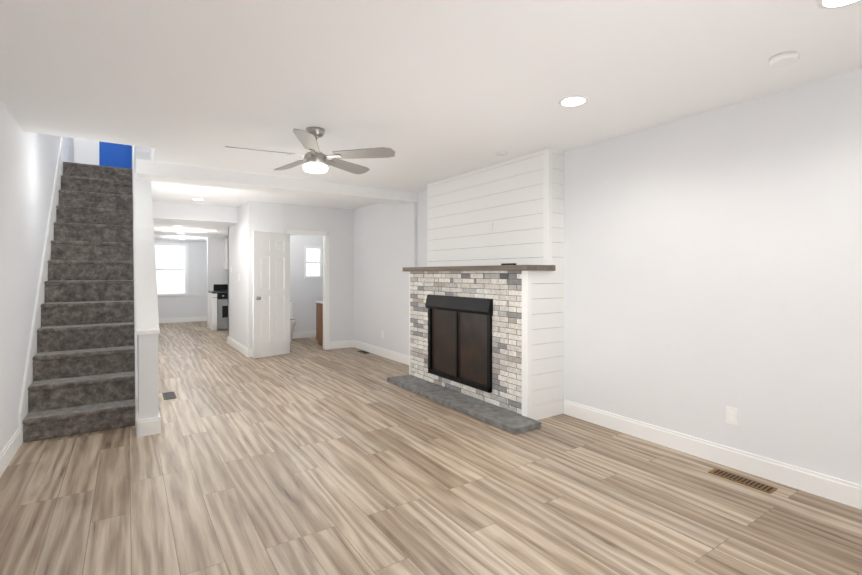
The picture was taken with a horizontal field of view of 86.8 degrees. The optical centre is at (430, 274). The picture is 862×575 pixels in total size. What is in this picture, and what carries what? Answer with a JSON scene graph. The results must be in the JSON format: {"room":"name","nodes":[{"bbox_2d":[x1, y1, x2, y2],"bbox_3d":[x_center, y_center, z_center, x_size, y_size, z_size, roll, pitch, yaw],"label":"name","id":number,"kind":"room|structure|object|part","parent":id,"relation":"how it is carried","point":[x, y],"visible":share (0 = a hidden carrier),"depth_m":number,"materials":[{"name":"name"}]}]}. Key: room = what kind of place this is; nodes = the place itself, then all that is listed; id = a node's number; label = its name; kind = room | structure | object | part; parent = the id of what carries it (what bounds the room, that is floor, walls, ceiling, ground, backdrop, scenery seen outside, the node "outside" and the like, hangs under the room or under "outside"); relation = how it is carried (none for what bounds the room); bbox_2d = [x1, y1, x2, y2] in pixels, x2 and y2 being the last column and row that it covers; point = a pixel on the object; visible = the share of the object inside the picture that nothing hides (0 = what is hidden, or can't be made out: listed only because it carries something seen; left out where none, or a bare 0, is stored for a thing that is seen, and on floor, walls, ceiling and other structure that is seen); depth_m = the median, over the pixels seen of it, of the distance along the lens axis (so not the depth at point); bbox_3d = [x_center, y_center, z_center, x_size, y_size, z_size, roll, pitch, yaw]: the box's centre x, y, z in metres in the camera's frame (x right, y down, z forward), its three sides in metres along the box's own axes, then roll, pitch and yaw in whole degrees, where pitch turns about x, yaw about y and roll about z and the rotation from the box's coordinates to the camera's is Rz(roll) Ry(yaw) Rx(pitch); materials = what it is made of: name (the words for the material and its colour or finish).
{"room":"living room","nodes":[
{"label":"living room","id":0,"kind":"room"},
{"bbox_2d":[0,100,72,452],"bbox_3d":[-4.193,-1.208,4.889,0.120,5.100,16.190,0,0,-34],"label":"wall","id":1,"kind":"structure","parent":0,"point":[28,162],"depth_m":3.61,"materials":[{"name":"paint"}]},
{"bbox_2d":[18,137,137,445],"bbox_3d":[-3.678,-0.218,4.943,0.791,3.119,2.786,0,0,-34],"label":"trim","id":2,"kind":"structure","parent":1,"relation":"attached to","point":[28,374],"depth_m":4.43,"materials":[{"name":"white wood"}]},
{"bbox_2d":[0,316,861,509],"bbox_3d":[-2.377,1.272,6.091,4.230,0.135,15.930,0,0,-34],"label":"baseboard","id":3,"kind":"structure","parent":1,"relation":"attached to","point":[848,493],"depth_m":3.36,"materials":[{"name":"white wood"}]},
{"bbox_2d":[73,138,132,169],"bbox_3d":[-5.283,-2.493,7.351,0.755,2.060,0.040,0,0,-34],"label":"wall","id":4,"kind":"structure","parent":0,"point":[91,152],"depth_m":7.34,"materials":[{"name":"blue paint"}]},
{"bbox_2d":[133,146,158,419],"bbox_3d":[-3.678,-1.210,5.785,0.140,5.100,4.730,0,0,-34],"label":"wall","id":5,"kind":"structure","parent":0,"point":[147,364],"depth_m":3.83,"materials":[{"name":"paint"}]},
{"bbox_2d":[134,173,159,334],"bbox_3d":[-2.897,-0.345,4.613,0.164,1.685,1.936,0,0,-34],"label":"column","id":6,"kind":"structure","parent":5,"relation":"on","point":[147,305],"depth_m":4.44,"materials":[{"name":"white paint"}]},
{"bbox_2d":[154,240,206,317],"bbox_3d":[-6.795,0.061,12.728,4.230,2.530,0.020,0,0,-34],"label":"wall","id":7,"kind":"structure","parent":0,"point":[193,303],"depth_m":12.78,"materials":[{"name":"paint"}]},
{"bbox_2d":[154,242,187,295],"bbox_3d":[-7.150,-0.139,12.467,0.890,1.450,0.060,0,0,-34],"label":"kitchen window","id":8,"kind":"structure","parent":7,"relation":"in","point":[171,261],"depth_m":12.51,"materials":[{"name":"white glass"}]},
{"bbox_2d":[153,219,235,241],"bbox_3d":[-4.852,-1.060,10.649,3.295,0.280,5.630,0,0,-34],"label":"ceiling","id":9,"kind":"structure","parent":0,"point":[193,231],"depth_m":9.51,"materials":[{"name":"white paint"}]},
{"bbox_2d":[152,201,237,222],"bbox_3d":[-4.046,-1.054,7.732,1.405,0.280,0.120,0,0,-34],"label":"header beam","id":10,"kind":"structure","parent":0,"point":[190,212],"depth_m":7.69,"materials":[{"name":"paint"}]},
{"bbox_2d":[207,237,227,327],"bbox_3d":[-4.771,0.203,11.817,1.870,2.250,0.100,0,0,-34],"label":"wall","id":11,"kind":"structure","parent":0,"point":[217,272],"depth_m":11.35,"materials":[{"name":"paint"}]},
{"bbox_2d":[224,239,227,268],"bbox_3d":[-4.497,-0.502,11.734,1.496,0.740,0.330,0,0,-34],"label":"wall cabinet","id":12,"kind":"object","parent":11,"relation":"attached to","point":[226,240],"depth_m":11.20,"materials":[{"name":"white"}]},
{"bbox_2d":[228,202,246,347],"bbox_3d":[-3.439,0.070,8.181,0.100,2.530,1.710,0,0,-34],"label":"wall","id":13,"kind":"structure","parent":0,"point":[237,289],"depth_m":8.01,"materials":[{"name":"paint"}]},
{"bbox_2d":[228,227,322,335],"bbox_3d":[-3.139,0.068,9.347,1.890,2.530,0.100,0,0,-34],"label":"wall","id":14,"kind":"structure","parent":0,"point":[305,293],"depth_m":9.58,"materials":[{"name":"paint"}]},
{"bbox_2d":[292,330,315,338],"bbox_3d":[-3.066,1.265,9.329,1.790,0.135,0.016,0,0,-34],"label":"baseboard","id":15,"kind":"structure","parent":14,"relation":"attached to","point":[303,334],"depth_m":9.58,"materials":[{"name":"white wood"}]},
{"bbox_2d":[305,246,321,277],"bbox_3d":[-2.522,-0.263,9.727,0.380,0.670,0.110,0,0,-34],"label":"bathroom window","id":16,"kind":"structure","parent":14,"relation":"in","point":[311,261],"depth_m":9.76,"materials":[{"name":"white glass"}]},
{"bbox_2d":[247,201,353,348],"bbox_3d":[-2.192,0.070,7.923,1.890,2.530,0.100,0,0,-34],"label":"wall","id":17,"kind":"structure","parent":0,"point":[337,224],"depth_m":8.13,"materials":[{"name":"paint"}]},
{"bbox_2d":[253,231,289,358],"bbox_3d":[-2.584,0.322,7.414,0.634,2.010,0.273,0,0,-34],"label":"door","id":18,"kind":"structure","parent":17,"relation":"in","point":[271,293],"depth_m":7.41,"materials":[{"name":"white wood"}]},
{"bbox_2d":[284,229,329,353],"bbox_3d":[-2.165,0.288,7.928,0.790,2.095,0.124,0,0,-34],"label":"door frame","id":19,"kind":"structure","parent":17,"relation":"attached to","point":[326,291],"depth_m":8.08,"materials":[{"name":"white wood"}]},
{"bbox_2d":[354,202,416,355],"bbox_3d":[-0.808,0.071,7.505,0.050,2.530,2.130,0,0,-34],"label":"wall","id":20,"kind":"structure","parent":0,"point":[385,243],"depth_m":7.38,"materials":[{"name":"paint"}]},
{"bbox_2d":[0,321,861,574],"bbox_3d":[-2.382,1.389,6.100,4.470,0.100,16.190,0,0,-34],"label":"floor","id":21,"kind":"structure","parent":0,"point":[308,456],"depth_m":2.77,"materials":[{"name":"brown wood"}]},
{"bbox_2d":[22,162,134,441],"bbox_3d":[-3.703,-0.058,4.981,0.751,2.800,2.816,0,0,-34],"label":"stairs","id":22,"kind":"structure","parent":21,"relation":"on","point":[83,358],"depth_m":4.57,"materials":[{"name":"carpet"}]},
{"bbox_2d":[162,391,176,399],"bbox_3d":[-2.892,1.338,5.034,0.120,0.008,0.320,0,0,-34],"label":"floor vent","id":23,"kind":"object","parent":21,"relation":"in","point":[168,395],"visible":1,"depth_m":5.02,"materials":[{"name":"grey metal"}]},
{"bbox_2d":[213,284,227,329],"bbox_3d":[-4.903,0.779,11.249,0.760,1.060,0.692,0,0,-34],"label":"range","id":24,"kind":"object","parent":21,"relation":"on","point":[221,290],"visible":0.4,"depth_m":10.87,"materials":[{"name":"silver metal"}]},
{"bbox_2d":[290,301,295,341],"bbox_3d":[-2.922,0.938,9.068,0.450,0.790,0.602,0,0,-34],"label":"toilet","id":25,"kind":"object","parent":21,"relation":"on","point":[292,323],"visible":0.29,"depth_m":8.97,"materials":[{"name":"white ceramic"}]},
{"bbox_2d":[315,300,322,345],"bbox_3d":[-1.828,0.844,8.574,0.525,0.980,0.572,0,0,-34],"label":"bathroom vanity","id":26,"kind":"object","parent":21,"relation":"on","point":[319,321],"visible":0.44,"depth_m":8.50,"materials":[{"name":"brown wood"}]},
{"bbox_2d":[387,148,563,434],"bbox_3d":[0.404,0.078,4.990,0.812,2.528,2.300,0,0,-34],"label":"fireplace","id":27,"kind":"object","parent":21,"relation":"on","point":[486,336],"visible":1,"depth_m":4.62,"materials":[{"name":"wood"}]},
{"bbox_3d":[0.349,0.707,5.027,0.250,0.930,1.144,0,0,-34],"label":"firebox frame","id":28,"kind":"part","parent":27,"relation":"part of","materials":[{"name":"black metal"}]},
{"bbox_2d":[708,468,777,493],"bbox_3d":[2.028,1.342,2.974,0.110,0.008,0.360,0,0,-34],"label":"floor vent","id":29,"kind":"object","parent":21,"relation":"in","point":[745,481],"visible":1,"depth_m":2.96,"materials":[{"name":"brown metal"}]},
{"bbox_2d":[0,0,861,208],"bbox_3d":[-2.382,-1.326,6.094,4.470,0.270,16.190,0,0,-34],"label":"ceiling","id":30,"kind":"structure","parent":0,"point":[429,91],"depth_m":2.68,"materials":[{"name":"white paint"}]},
{"bbox_2d":[136,159,417,204],"bbox_3d":[-1.724,-1.125,5.824,3.435,0.150,0.370,0,0,-34],"label":"ceiling beam","id":31,"kind":"structure","parent":30,"relation":"attached to","point":[148,170],"depth_m":5.49,"materials":[{"name":"white paint"}]},
{"bbox_2d":[225,127,394,173],"bbox_3d":[-0.986,-1.013,3.736,1.278,0.345,1.280,0,0,-34],"label":"fan","id":32,"kind":"object","parent":30,"relation":"hanging from","point":[315,160],"visible":1,"depth_m":3.66,"materials":[{"name":"silver metal"}]},
{"bbox_2d":[559,95,587,106],"bbox_3d":[0.970,-1.181,3.106,0.192,0.008,0.192,0,0,-34],"label":"recessed light","id":33,"kind":"object","parent":30,"relation":"in","point":[573,100],"visible":1,"depth_m":3.10,"materials":[{"name":"white plastic"}]},
{"bbox_2d":[769,51,798,67],"bbox_3d":[1.918,-1.166,2.475,0.132,0.035,0.132,0,0,-34],"label":"smoke detector","id":34,"kind":"object","parent":30,"relation":"attached to","point":[783,59],"visible":1,"depth_m":2.44,"materials":[{"name":"white plastic"}]},
{"bbox_2d":[817,0,860,8],"bbox_3d":[1.756,-1.178,1.924,0.192,0.008,0.192,0,0,-34],"label":"recessed light","id":35,"kind":"object","parent":30,"relation":"in","point":[827,4],"visible":1,"depth_m":1.97,"materials":[{"name":"white plastic"}]},
{"bbox_2d":[417,68,861,484],"bbox_3d":[-0.572,0.072,7.302,0.120,2.530,16.190,0,0,-34],"label":"wall","id":36,"kind":"structure","parent":0,"point":[712,264],"depth_m":3.19,"materials":[{"name":"paint"}]},
{"bbox_2d":[726,406,737,424],"bbox_3d":[2.098,0.985,3.176,0.008,0.116,0.072,0,0,-34],"label":"electrical outlet plate","id":37,"kind":"object","parent":36,"relation":"attached to","point":[731,415],"visible":1,"depth_m":3.17,"materials":[{"name":"white plastic"}]}
]}

